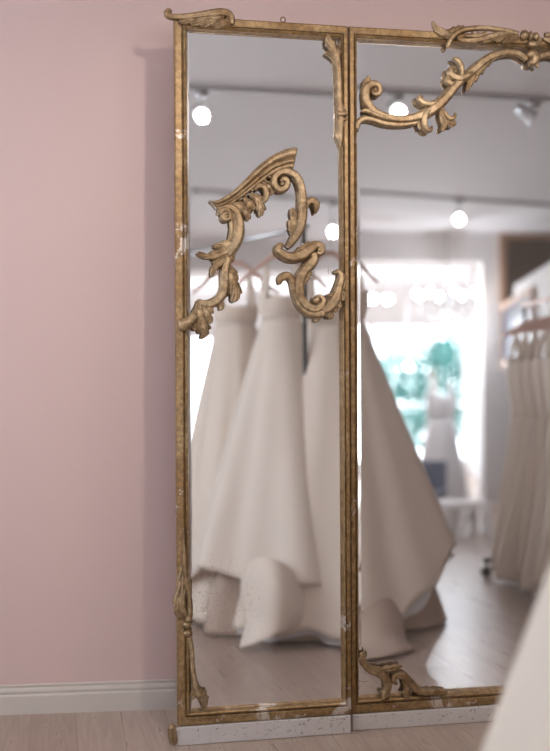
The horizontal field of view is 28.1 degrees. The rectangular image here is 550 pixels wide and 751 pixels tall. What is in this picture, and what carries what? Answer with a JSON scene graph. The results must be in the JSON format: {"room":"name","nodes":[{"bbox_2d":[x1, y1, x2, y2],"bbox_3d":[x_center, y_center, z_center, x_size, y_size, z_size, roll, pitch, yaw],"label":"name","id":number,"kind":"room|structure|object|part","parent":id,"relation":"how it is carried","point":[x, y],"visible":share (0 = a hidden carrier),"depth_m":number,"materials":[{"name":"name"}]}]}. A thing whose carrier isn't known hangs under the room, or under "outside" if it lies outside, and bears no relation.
{"room":"clothing store","nodes":[
{"label":"clothing store","id":0,"kind":"room"},
{"bbox_2d":[0,709,491,750],"bbox_3d":[2.050,1.347,-2.019,9.900,0.100,13.900,0,1,0],"label":"floor","id":1,"kind":"structure","parent":0,"point":[135,730],"depth_m":3.55,"materials":[{"name":"brown wood"}]},
{"bbox_2d":[164,8,350,745],"bbox_3d":[-0.053,-0.002,3.545,0.603,2.341,0.106,0,1,-12],"label":"gilt mirror","id":2,"kind":"object","parent":1,"relation":"on","point":[262,597],"visible":1,"depth_m":3.54,"materials":[{"name":"gold mirror"}]},
{"bbox_3d":[-0.254,0.924,3.488,0.054,0.196,0.028,0,0,-12],"label":"carved stem","id":3,"kind":"part","parent":2,"relation":"part of","materials":[{"name":"gold metal"}]},
{"bbox_3d":[-0.141,-0.464,3.514,0.091,0.174,0.042,0,0,-12],"label":"volute stem","id":4,"kind":"part","parent":2,"relation":"part of","materials":[{"name":"gold metal"}]},
{"bbox_3d":[-0.068,-0.633,3.524,0.286,0.207,0.027,0,0,-12],"label":"crest cornice","id":5,"kind":"part","parent":2,"relation":"part of","materials":[{"name":"gold metal"}]},
{"bbox_3d":[0.202,-0.914,3.588,0.050,0.336,0.026,0,0,-12],"label":"carved stem","id":6,"kind":"part","parent":2,"relation":"part of","materials":[{"name":"gold metal"}]},
{"bbox_2d":[347,21,549,730],"bbox_3d":[0.866,-0.007,3.740,1.264,2.342,0.093,0,1,-11],"label":"gilt mirror","id":7,"kind":"object","parent":1,"relation":"on","point":[449,129],"visible":1,"depth_m":3.68,"materials":[{"name":"gold mirror"}]},
{"bbox_2d":[0,0,549,684],"bbox_3d":[1.991,-0.166,4.151,9.664,2.640,0.120,0,1,-7],"label":"wall","id":8,"kind":"structure","parent":0,"point":[88,477],"depth_m":3.79,"materials":[{"name":"pink paint"}]},
{"bbox_2d":[0,679,176,714],"bbox_3d":[1.999,1.105,4.112,9.262,0.100,0.018,0,1,-7],"label":"baseboard","id":9,"kind":"structure","parent":8,"relation":"attached to","point":[130,695],"depth_m":3.80,"materials":[{"name":"paint"}]},
{"bbox_3d":[0.691,0.246,1.473,0.506,1.940,1.257,0,1,13],"label":"clothes rack","id":10,"kind":"object","parent":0,"visible":0},
{"bbox_3d":[0.792,-0.591,1.831,0.470,0.289,0.028,0,1,-19],"label":"hanger","id":11,"kind":"object","parent":10,"relation":"hanging from","visible":0},
{"bbox_2d":[481,566,549,750],"bbox_3d":[0.827,0.319,1.887,1.057,1.762,1.098,0,1,1],"label":"gown","id":12,"kind":"object","parent":11,"relation":"hanging from","point":[521,719],"visible":1,"depth_m":1.88,"materials":[{"name":"white fabric"}]}
]}

